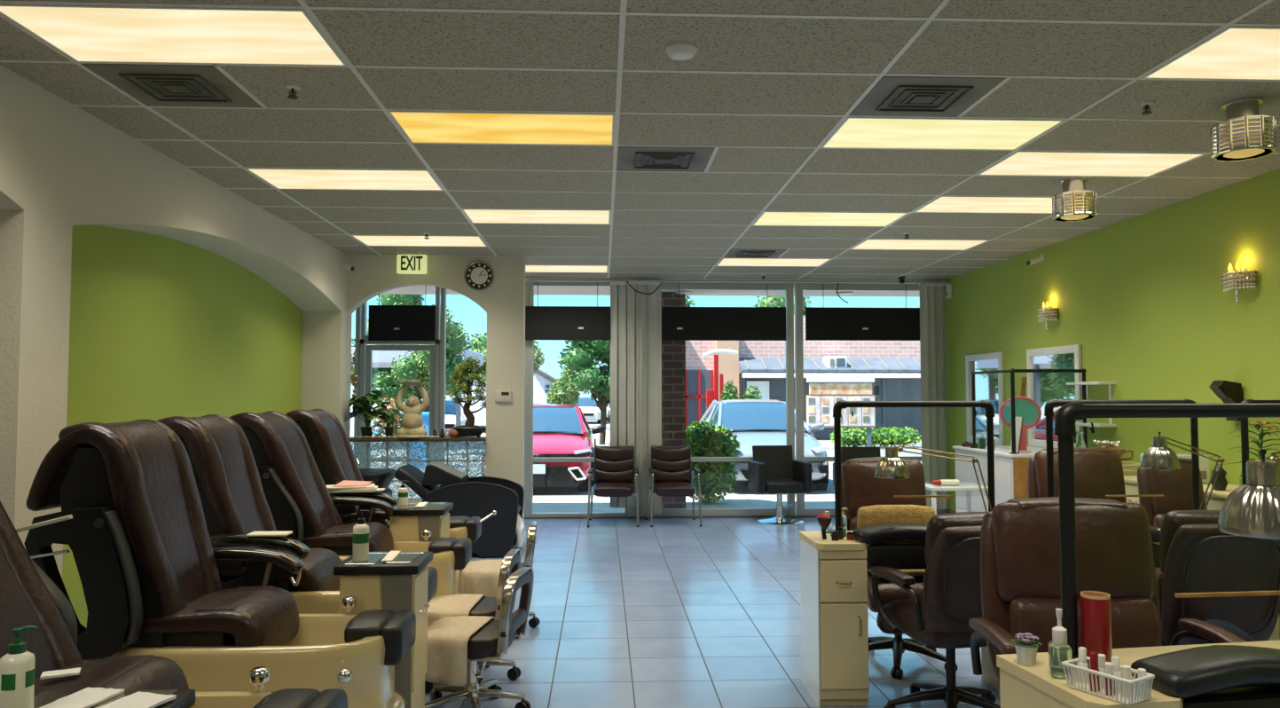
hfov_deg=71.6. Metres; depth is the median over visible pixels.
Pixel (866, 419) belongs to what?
picture
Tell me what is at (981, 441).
bottle
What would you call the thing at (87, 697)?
folded paper
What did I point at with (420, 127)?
recessed light
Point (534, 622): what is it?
stool
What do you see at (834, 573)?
table
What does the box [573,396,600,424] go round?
car
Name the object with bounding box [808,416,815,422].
picture
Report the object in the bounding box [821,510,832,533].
clear jar
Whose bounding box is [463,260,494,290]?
wall clock
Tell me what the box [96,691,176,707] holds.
folded paper
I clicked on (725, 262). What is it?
recessed light
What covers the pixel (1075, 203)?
drum light
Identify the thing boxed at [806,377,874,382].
light
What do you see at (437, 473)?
cushion
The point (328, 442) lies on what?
cushion
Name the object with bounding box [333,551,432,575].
countertop
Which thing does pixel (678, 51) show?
smoke detector
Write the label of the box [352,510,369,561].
lotion bottle
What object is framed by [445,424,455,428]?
grille
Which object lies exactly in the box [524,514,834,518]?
trim
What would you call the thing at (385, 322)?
board
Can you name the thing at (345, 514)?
seat cushion
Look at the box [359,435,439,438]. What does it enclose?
bead garland
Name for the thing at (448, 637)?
towel
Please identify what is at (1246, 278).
wall sconce
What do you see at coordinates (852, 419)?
picture
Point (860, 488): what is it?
swivel chair
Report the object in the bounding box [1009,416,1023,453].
sign
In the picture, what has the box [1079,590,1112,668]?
canister
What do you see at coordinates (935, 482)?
tube
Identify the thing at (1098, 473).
swivel chair
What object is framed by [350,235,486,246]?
recessed light
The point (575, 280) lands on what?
track
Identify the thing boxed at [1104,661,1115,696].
bottle
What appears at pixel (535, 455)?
grille
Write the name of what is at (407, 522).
base cabinet
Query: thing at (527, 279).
trim
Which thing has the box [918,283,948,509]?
vertical blinds
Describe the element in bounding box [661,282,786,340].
window blind
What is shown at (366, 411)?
potted plant
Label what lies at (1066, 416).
frame
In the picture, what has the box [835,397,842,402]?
picture
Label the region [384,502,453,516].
countertop
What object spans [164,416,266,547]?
cushion
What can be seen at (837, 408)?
frame
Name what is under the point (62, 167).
wall
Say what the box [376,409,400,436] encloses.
potted plant
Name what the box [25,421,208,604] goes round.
cushion
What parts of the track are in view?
rail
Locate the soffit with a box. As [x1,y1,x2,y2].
[379,284,919,296]
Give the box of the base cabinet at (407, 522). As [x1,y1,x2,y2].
[384,502,453,541]
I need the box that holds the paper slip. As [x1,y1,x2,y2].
[39,667,80,679]
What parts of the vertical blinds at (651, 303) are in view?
head rail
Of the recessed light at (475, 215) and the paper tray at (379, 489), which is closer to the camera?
the paper tray at (379, 489)
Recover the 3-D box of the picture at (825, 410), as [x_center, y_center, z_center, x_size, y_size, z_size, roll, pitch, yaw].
[5.472,1.653,26.153,0.190,0.180,0.010,0,-3,-2]
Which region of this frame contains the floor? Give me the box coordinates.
[424,517,1000,707]
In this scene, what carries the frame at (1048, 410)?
on the table at (1155, 532)
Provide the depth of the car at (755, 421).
15.52 m
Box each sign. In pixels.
[396,252,427,274]
[702,349,737,407]
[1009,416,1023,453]
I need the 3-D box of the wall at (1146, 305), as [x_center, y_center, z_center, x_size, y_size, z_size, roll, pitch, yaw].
[4.362,0.216,3.933,0.150,3.050,15.800,0,-3,-2]
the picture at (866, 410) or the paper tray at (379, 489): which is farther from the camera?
the picture at (866, 410)
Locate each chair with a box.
[0,501,347,707]
[15,418,416,707]
[157,414,437,613]
[228,410,471,599]
[285,408,496,577]
[394,463,526,557]
[586,445,639,526]
[645,445,702,526]
[747,445,811,525]
[832,446,880,491]
[840,456,957,679]
[870,511,1000,707]
[968,496,1246,698]
[1028,447,1160,581]
[1137,457,1207,568]
[1157,509,1279,645]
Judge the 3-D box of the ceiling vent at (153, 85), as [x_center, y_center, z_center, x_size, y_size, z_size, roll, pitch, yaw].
[-2.236,-1.286,4.291,0.580,0.016,0.580,0,-3,-2]
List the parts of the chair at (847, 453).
armrest, backrest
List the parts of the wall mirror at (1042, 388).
glass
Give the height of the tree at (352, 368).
3.543 m
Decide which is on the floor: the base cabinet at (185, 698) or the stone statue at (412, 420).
the base cabinet at (185, 698)
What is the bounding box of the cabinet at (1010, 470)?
[952,445,1046,512]
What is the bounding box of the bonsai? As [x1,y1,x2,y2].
[445,355,486,437]
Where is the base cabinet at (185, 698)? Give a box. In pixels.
[33,689,195,707]
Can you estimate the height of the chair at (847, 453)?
0.920 m
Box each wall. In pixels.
[0,64,347,578]
[62,224,302,627]
[944,167,1279,510]
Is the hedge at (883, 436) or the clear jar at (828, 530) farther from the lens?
the hedge at (883, 436)
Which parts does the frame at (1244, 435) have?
post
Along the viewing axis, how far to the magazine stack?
5.80 m
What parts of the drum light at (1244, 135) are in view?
louvre panel, louvre panel, louvre panel, glass, glow glass, louvre panel, louvre panel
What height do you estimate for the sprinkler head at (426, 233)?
0.054 m
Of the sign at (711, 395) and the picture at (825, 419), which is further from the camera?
the picture at (825, 419)
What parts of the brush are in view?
handle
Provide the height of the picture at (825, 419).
0.180 m
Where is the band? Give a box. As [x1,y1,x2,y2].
[349,440,486,501]
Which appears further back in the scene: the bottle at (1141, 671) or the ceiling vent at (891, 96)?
the ceiling vent at (891, 96)
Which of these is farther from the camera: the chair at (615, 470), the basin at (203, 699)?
the chair at (615, 470)
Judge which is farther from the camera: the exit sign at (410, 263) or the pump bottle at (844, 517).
the exit sign at (410, 263)
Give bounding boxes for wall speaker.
[1209,380,1242,420]
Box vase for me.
[1075,431,1086,447]
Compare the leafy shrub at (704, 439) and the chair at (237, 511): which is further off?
the leafy shrub at (704, 439)
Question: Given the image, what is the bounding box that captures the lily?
[1224,421,1279,464]
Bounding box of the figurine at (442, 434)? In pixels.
[439,428,445,437]
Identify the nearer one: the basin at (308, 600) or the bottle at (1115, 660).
the bottle at (1115, 660)
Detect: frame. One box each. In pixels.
[830,400,995,536]
[970,368,1087,454]
[1044,399,1200,510]
[1054,401,1279,668]
[1240,399,1279,484]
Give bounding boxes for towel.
[424,615,495,684]
[427,593,486,625]
[458,559,502,596]
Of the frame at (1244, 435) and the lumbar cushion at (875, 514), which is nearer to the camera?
the frame at (1244, 435)
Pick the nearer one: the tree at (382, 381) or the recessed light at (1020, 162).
the recessed light at (1020, 162)
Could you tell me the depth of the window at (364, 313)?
11.23 m
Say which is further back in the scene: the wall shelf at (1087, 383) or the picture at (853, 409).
the picture at (853, 409)
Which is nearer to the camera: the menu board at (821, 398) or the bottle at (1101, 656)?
the bottle at (1101, 656)
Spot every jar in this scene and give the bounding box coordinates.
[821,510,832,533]
[831,530,839,540]
[838,526,843,539]
[847,531,853,540]
[1210,463,1228,490]
[1239,474,1242,485]
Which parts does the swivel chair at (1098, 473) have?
seat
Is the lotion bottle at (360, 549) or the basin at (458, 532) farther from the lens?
the basin at (458, 532)
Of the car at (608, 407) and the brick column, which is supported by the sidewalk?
the brick column
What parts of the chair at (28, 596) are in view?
arm trim, faucet knob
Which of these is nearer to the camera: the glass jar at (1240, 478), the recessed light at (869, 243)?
the glass jar at (1240, 478)
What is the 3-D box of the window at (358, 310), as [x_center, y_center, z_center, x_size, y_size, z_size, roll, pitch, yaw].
[-3.649,0.565,11.191,0.220,2.980,0.100,0,-3,-2]
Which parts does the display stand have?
stem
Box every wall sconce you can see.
[1037,301,1059,329]
[1220,259,1259,302]
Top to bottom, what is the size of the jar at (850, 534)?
0.040 m
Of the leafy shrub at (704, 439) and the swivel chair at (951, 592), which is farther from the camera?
the leafy shrub at (704, 439)
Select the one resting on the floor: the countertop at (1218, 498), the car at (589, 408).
the countertop at (1218, 498)
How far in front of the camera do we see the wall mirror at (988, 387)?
10.28 m
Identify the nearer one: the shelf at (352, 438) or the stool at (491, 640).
the stool at (491, 640)
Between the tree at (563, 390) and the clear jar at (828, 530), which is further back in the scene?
the tree at (563, 390)
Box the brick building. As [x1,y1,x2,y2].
[685,315,921,439]
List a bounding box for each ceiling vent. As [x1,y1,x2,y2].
[81,63,261,108]
[616,146,714,172]
[723,248,787,258]
[848,76,1005,117]
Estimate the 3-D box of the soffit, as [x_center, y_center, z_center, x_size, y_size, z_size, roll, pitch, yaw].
[0.492,-1.093,12.045,26.000,0.490,1.000,0,-3,-2]
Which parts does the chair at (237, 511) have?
arm panel, armrest, seat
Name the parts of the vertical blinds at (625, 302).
head rail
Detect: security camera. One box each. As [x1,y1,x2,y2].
[339,259,354,270]
[898,275,905,283]
[1026,253,1044,265]
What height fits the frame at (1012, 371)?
0.769 m
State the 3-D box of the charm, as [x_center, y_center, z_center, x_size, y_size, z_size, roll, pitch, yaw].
[-3.062,0.302,9.515,0.090,0.690,0.054,0,-3,-2]
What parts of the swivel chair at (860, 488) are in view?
leg, leg, seat, leg, leg, leg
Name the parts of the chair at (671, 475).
leg frame, seat, leg frame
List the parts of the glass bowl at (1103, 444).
handle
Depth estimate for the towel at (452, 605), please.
4.76 m
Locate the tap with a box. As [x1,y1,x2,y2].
[353,455,360,464]
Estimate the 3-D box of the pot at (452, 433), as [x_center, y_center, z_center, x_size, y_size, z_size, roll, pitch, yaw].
[-1.979,0.842,9.446,0.124,0.092,0.123,0,-3,-2]
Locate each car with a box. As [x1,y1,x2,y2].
[421,399,466,435]
[479,403,604,491]
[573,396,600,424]
[606,404,610,422]
[699,399,830,490]
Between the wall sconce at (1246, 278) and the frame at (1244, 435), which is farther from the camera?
the wall sconce at (1246, 278)
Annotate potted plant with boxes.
[345,390,392,436]
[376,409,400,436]
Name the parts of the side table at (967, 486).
leg, leg, leg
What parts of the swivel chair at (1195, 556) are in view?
seat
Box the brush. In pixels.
[816,513,832,539]
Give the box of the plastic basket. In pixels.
[1060,656,1154,705]
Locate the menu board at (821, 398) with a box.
[806,377,879,447]
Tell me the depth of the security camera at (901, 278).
11.18 m
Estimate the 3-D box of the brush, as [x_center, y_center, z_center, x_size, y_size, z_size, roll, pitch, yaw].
[0.958,0.896,4.609,0.081,0.131,0.080,0,-3,-2]
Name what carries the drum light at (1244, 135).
attached to the ceiling
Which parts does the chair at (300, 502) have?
raised armrest, arm trim, seat, armrest, arm panel, faucet knob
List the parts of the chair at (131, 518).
raised armrest, arm trim, seat, arm panel, armrest, jet knob, faucet knob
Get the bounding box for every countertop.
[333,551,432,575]
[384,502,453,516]
[1123,475,1279,640]
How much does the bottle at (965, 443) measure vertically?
0.050 m
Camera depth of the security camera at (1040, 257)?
8.95 m
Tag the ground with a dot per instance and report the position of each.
(741, 488)
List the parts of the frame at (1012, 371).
post, post, post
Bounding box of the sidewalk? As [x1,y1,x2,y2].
[533,497,834,514]
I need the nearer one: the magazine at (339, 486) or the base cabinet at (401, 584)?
the base cabinet at (401, 584)
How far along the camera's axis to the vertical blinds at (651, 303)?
11.23 m
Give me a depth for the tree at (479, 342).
37.63 m
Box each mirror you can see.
[591,424,604,433]
[810,422,824,431]
[965,351,1005,445]
[1026,344,1083,447]
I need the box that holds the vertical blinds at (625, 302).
[609,282,643,507]
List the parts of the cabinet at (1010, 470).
panel, panel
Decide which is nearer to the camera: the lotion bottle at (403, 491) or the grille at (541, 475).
the lotion bottle at (403, 491)
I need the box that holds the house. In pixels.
[421,369,580,419]
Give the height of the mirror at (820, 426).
0.157 m
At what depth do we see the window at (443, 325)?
11.22 m
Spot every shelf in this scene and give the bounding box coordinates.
[347,436,486,441]
[1066,381,1116,427]
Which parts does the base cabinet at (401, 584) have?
paper strip, grey panel, door, handle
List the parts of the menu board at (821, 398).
menu panel, menu panel, panel, menu panel, menu panel, menu panel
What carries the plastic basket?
on the table at (1246, 674)
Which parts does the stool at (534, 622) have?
leg, frame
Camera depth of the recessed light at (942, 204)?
6.96 m
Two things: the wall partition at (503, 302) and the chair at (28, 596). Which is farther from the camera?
the wall partition at (503, 302)
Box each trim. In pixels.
[0,0,1279,280]
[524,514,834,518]
[525,277,945,283]
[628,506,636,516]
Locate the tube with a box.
[929,479,959,485]
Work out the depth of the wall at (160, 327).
6.39 m
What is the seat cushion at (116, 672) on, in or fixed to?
on the chair at (28, 596)
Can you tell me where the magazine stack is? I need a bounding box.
[326,479,377,492]
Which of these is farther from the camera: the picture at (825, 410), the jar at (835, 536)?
the picture at (825, 410)
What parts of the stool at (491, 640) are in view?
leg, leg, leg, lever, leg, seat, leg, frame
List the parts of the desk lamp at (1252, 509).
lamp shade, arm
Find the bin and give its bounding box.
[408,411,429,468]
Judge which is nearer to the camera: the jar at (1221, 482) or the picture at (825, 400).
the jar at (1221, 482)
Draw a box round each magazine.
[326,483,375,489]
[327,485,377,492]
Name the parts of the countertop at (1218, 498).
drawer, drawer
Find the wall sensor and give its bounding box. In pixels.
[945,282,951,298]
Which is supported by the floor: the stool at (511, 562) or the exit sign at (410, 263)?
the stool at (511, 562)
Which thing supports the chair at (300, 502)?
on the floor
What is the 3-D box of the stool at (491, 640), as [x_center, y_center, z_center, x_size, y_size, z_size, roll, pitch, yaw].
[-0.808,1.411,4.362,0.539,0.701,0.537,0,-3,8]
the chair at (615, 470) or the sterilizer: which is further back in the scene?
the chair at (615, 470)
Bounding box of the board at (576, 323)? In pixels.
[525,282,610,340]
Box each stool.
[424,548,521,692]
[424,566,533,707]
[511,520,540,628]
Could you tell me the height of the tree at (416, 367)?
4.030 m
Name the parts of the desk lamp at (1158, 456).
lamp shade, arm, arm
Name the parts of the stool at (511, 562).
leg, seat, leg, frame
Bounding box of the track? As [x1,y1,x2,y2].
[530,279,947,303]
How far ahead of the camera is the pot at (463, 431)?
9.41 m
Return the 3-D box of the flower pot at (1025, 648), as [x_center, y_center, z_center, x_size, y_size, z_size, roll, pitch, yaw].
[1.075,0.820,2.467,0.084,0.084,0.083,0,-3,-2]
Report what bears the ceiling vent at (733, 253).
in the ceiling
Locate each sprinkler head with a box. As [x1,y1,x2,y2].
[284,84,300,99]
[423,232,430,239]
[903,232,910,238]
[1138,101,1154,114]
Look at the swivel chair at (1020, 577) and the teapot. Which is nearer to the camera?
the swivel chair at (1020, 577)
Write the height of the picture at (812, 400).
0.180 m
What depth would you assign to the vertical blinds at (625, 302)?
11.24 m
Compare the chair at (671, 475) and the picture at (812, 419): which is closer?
the chair at (671, 475)
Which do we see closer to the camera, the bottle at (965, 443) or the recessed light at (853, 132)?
the recessed light at (853, 132)
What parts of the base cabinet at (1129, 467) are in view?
drawer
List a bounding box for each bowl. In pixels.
[1093,439,1133,460]
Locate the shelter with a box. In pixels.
[351,347,483,449]
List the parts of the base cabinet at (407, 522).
paper strip, grey panel, door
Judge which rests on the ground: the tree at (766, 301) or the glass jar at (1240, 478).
the tree at (766, 301)
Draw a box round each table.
[799,522,997,707]
[925,481,988,514]
[996,639,1279,707]
[1150,526,1161,573]
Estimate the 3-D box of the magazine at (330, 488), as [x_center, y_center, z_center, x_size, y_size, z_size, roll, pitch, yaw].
[-1.912,0.895,5.869,0.320,0.022,0.200,0,-3,-8]
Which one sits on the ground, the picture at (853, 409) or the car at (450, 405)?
the car at (450, 405)
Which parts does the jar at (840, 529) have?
lid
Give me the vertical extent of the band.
0.648 m
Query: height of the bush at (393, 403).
1.551 m
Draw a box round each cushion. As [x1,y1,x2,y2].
[0,542,57,680]
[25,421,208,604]
[34,656,188,691]
[140,586,298,646]
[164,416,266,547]
[218,548,341,591]
[233,412,334,529]
[288,409,359,506]
[302,522,393,551]
[339,508,389,528]
[421,461,468,485]
[856,504,935,527]
[868,569,925,575]
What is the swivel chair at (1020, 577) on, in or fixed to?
on the floor
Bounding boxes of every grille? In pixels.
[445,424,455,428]
[533,453,574,457]
[533,466,574,483]
[583,413,593,416]
[836,358,845,366]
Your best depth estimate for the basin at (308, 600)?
4.08 m
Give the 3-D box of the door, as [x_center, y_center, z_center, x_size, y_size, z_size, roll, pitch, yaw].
[-3.034,0.945,11.184,0.990,2.260,0.151,0,-3,-2]
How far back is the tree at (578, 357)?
28.68 m
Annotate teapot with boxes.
[445,426,458,437]
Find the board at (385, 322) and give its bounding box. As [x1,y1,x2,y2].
[368,294,435,340]
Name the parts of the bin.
lid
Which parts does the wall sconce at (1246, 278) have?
flame bulb, flame bulb, wire frame, plate, flame bulb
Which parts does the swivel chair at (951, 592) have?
leg, leg, seat, leg, leg, leg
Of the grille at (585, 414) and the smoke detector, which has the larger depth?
the grille at (585, 414)
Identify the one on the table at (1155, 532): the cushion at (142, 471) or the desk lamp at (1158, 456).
the desk lamp at (1158, 456)
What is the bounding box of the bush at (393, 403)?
[371,397,403,464]
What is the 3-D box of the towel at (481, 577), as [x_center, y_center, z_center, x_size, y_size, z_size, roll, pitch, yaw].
[-1.060,1.515,5.913,0.312,0.227,0.522,0,-3,-4]
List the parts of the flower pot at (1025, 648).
pot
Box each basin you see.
[111,612,406,707]
[189,691,272,707]
[288,588,339,613]
[338,541,462,599]
[353,455,396,495]
[449,526,467,577]
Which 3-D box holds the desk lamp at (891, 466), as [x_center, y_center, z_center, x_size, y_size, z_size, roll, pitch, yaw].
[1.564,0.708,4.604,0.692,0.504,0.177,0,-3,-2]
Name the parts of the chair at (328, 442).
arm panel, armrest, spray handle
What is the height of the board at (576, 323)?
0.740 m
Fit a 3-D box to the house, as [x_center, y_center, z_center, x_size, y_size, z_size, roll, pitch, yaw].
[-9.372,2.689,61.499,10.300,3.500,8.600,0,-3,-2]
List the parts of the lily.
stem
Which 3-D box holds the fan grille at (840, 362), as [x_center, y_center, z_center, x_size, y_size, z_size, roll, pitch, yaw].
[7.104,0.303,31.389,0.300,0.300,0.020,0,-3,-2]
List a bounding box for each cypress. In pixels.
[719,379,739,400]
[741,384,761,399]
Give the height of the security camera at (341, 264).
0.120 m
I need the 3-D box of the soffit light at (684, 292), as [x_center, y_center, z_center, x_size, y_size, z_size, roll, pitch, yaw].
[0.592,-0.830,12.037,0.240,0.034,0.240,0,-3,-2]
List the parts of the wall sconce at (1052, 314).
wire frame, plate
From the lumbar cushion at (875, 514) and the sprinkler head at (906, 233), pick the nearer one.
the lumbar cushion at (875, 514)
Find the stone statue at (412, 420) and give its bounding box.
[395,379,429,438]
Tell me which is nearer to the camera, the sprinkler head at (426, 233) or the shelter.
the sprinkler head at (426, 233)
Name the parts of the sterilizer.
drawer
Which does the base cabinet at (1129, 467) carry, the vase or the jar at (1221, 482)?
the vase
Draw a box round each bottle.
[0,625,38,707]
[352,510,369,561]
[397,480,408,505]
[841,507,847,534]
[962,441,970,447]
[978,435,985,448]
[1047,608,1072,678]
[1077,646,1088,683]
[1089,651,1099,691]
[1098,653,1106,687]
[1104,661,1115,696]
[1111,655,1121,692]
[1122,665,1131,698]
[1137,667,1147,698]
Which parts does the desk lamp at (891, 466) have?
lamp shade, arm, arm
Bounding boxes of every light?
[0,3,347,66]
[244,167,444,190]
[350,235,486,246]
[387,110,615,145]
[461,208,611,224]
[525,265,608,272]
[675,290,692,294]
[715,258,832,266]
[752,211,908,227]
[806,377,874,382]
[820,117,1065,150]
[834,290,853,295]
[850,238,989,250]
[912,196,1057,213]
[976,150,1207,177]
[1052,176,1097,221]
[1141,25,1279,80]
[1209,96,1277,162]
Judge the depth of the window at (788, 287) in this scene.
11.38 m
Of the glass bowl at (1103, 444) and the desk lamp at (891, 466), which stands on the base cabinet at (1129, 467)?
the glass bowl at (1103, 444)
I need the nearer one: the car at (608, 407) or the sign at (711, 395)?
the sign at (711, 395)
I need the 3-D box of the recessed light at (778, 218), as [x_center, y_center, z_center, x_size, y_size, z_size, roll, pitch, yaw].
[1.591,-1.142,7.516,1.194,0.006,0.588,0,-3,-2]
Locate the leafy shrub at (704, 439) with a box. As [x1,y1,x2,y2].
[685,417,741,503]
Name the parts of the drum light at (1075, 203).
louvre panel, louvre panel, louvre panel, glass, glow glass, louvre panel, louvre panel, louvre panel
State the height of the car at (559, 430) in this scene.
1.501 m
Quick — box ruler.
[1020,376,1026,396]
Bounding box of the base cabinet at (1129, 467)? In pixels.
[1121,461,1140,475]
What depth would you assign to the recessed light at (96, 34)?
3.65 m
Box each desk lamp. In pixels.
[874,441,992,511]
[1140,431,1225,510]
[1217,447,1279,539]
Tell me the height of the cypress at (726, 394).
2.031 m
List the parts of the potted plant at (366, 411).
pot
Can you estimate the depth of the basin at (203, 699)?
2.69 m
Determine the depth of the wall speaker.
6.15 m
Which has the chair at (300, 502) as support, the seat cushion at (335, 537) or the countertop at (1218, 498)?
the seat cushion at (335, 537)
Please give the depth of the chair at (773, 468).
10.95 m
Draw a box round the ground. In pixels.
[349,406,921,499]
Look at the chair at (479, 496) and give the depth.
8.50 m
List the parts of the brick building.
poster panel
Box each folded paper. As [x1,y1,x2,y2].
[39,687,124,707]
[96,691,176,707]
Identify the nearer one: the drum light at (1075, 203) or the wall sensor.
the drum light at (1075, 203)
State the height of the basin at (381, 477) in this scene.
0.956 m
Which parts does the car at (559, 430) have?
number plate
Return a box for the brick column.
[661,291,685,508]
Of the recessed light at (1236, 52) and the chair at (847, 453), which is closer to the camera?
the recessed light at (1236, 52)
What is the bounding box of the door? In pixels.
[358,338,439,499]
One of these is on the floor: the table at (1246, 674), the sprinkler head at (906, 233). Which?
the table at (1246, 674)
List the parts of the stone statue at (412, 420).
dish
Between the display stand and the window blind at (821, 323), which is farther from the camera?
the window blind at (821, 323)
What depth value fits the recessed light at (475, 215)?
7.38 m
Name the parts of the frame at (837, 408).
post, post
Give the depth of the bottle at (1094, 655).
2.23 m
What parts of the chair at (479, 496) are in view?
backrest, arm, arm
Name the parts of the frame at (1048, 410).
post, post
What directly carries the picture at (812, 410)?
attached to the menu board at (821, 398)
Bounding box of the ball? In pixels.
[371,424,384,438]
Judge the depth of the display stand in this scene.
8.22 m
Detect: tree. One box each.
[350,334,422,435]
[350,354,354,385]
[366,294,424,426]
[388,303,475,411]
[466,332,544,382]
[547,368,580,405]
[556,339,610,444]
[685,295,696,306]
[752,296,811,315]
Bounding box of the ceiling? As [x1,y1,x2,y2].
[0,0,1279,280]
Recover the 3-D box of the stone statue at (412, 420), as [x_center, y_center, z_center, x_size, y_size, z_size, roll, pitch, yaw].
[-2.425,0.588,9.459,0.338,0.619,0.340,3,-4,-44]
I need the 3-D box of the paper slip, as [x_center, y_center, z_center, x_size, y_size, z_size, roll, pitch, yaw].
[-1.597,0.880,2.447,0.090,0.007,0.050,1,-3,-27]
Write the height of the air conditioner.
0.450 m
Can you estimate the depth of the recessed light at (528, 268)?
10.43 m
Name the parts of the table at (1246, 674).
panel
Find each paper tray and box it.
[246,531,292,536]
[375,487,384,491]
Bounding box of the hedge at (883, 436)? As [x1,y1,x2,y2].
[829,425,921,447]
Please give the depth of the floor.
6.04 m
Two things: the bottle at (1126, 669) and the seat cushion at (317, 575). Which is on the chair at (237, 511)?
the seat cushion at (317, 575)
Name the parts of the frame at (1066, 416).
post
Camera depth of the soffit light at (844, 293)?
12.06 m
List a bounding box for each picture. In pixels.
[808,397,815,403]
[808,407,815,413]
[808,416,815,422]
[822,397,828,403]
[822,407,828,413]
[822,416,829,422]
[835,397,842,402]
[849,407,855,413]
[849,416,855,422]
[863,407,869,413]
[863,416,869,422]
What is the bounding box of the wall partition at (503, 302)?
[345,255,525,522]
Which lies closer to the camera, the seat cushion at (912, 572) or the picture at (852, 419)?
the seat cushion at (912, 572)
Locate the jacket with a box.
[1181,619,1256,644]
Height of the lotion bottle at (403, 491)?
0.160 m
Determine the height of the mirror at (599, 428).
0.157 m
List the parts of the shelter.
post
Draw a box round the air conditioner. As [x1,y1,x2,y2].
[823,356,847,368]
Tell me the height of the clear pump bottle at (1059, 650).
0.176 m
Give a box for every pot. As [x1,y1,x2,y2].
[447,429,458,437]
[451,426,486,437]
[1011,632,1042,666]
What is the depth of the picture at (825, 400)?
26.16 m
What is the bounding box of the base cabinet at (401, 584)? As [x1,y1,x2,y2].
[333,549,432,707]
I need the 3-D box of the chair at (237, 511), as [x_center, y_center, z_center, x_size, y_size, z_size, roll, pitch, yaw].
[-1.697,1.030,4.333,1.364,1.460,0.675,0,-3,-2]
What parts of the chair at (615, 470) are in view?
leg frame, seat, leg frame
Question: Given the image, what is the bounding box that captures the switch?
[1259,447,1266,459]
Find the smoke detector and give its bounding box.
[665,41,697,60]
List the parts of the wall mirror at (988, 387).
glass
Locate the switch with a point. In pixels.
(1262, 451)
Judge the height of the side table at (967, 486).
0.730 m
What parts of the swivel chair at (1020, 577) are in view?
seat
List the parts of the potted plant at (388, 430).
pot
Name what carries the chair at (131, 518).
on the floor
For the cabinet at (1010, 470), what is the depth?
8.36 m
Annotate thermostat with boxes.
[494,390,511,401]
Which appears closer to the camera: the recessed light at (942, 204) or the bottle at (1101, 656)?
the bottle at (1101, 656)
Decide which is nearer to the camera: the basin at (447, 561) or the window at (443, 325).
the basin at (447, 561)
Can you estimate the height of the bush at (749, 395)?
1.923 m
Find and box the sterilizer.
[1140,452,1209,483]
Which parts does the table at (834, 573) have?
panel, drawer, drawer, cabinet door, handle, handle, leg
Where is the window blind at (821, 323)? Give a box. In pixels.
[805,283,919,340]
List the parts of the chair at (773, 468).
armrest, backrest, seat, armrest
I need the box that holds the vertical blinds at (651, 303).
[642,282,661,514]
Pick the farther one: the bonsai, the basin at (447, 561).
the bonsai
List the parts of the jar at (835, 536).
lid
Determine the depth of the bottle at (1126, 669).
2.18 m
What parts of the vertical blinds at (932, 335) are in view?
head rail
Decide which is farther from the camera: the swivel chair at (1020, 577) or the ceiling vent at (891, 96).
the ceiling vent at (891, 96)
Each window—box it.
[353,305,361,455]
[361,284,440,339]
[439,282,529,517]
[527,282,628,517]
[638,282,795,516]
[793,282,946,515]
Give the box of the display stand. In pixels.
[999,396,1041,452]
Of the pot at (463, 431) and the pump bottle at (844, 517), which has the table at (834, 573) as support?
the pump bottle at (844, 517)
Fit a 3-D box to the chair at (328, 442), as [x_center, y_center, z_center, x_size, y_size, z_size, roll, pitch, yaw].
[-1.770,1.116,6.201,1.479,1.460,0.648,0,-3,0]
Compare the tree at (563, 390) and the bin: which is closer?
the bin
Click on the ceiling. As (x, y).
(365, 37)
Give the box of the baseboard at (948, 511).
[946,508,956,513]
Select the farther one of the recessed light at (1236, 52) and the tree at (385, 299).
the tree at (385, 299)
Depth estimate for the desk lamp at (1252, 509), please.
2.02 m
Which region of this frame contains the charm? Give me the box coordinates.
[350,350,358,412]
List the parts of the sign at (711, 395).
sign plate, post, post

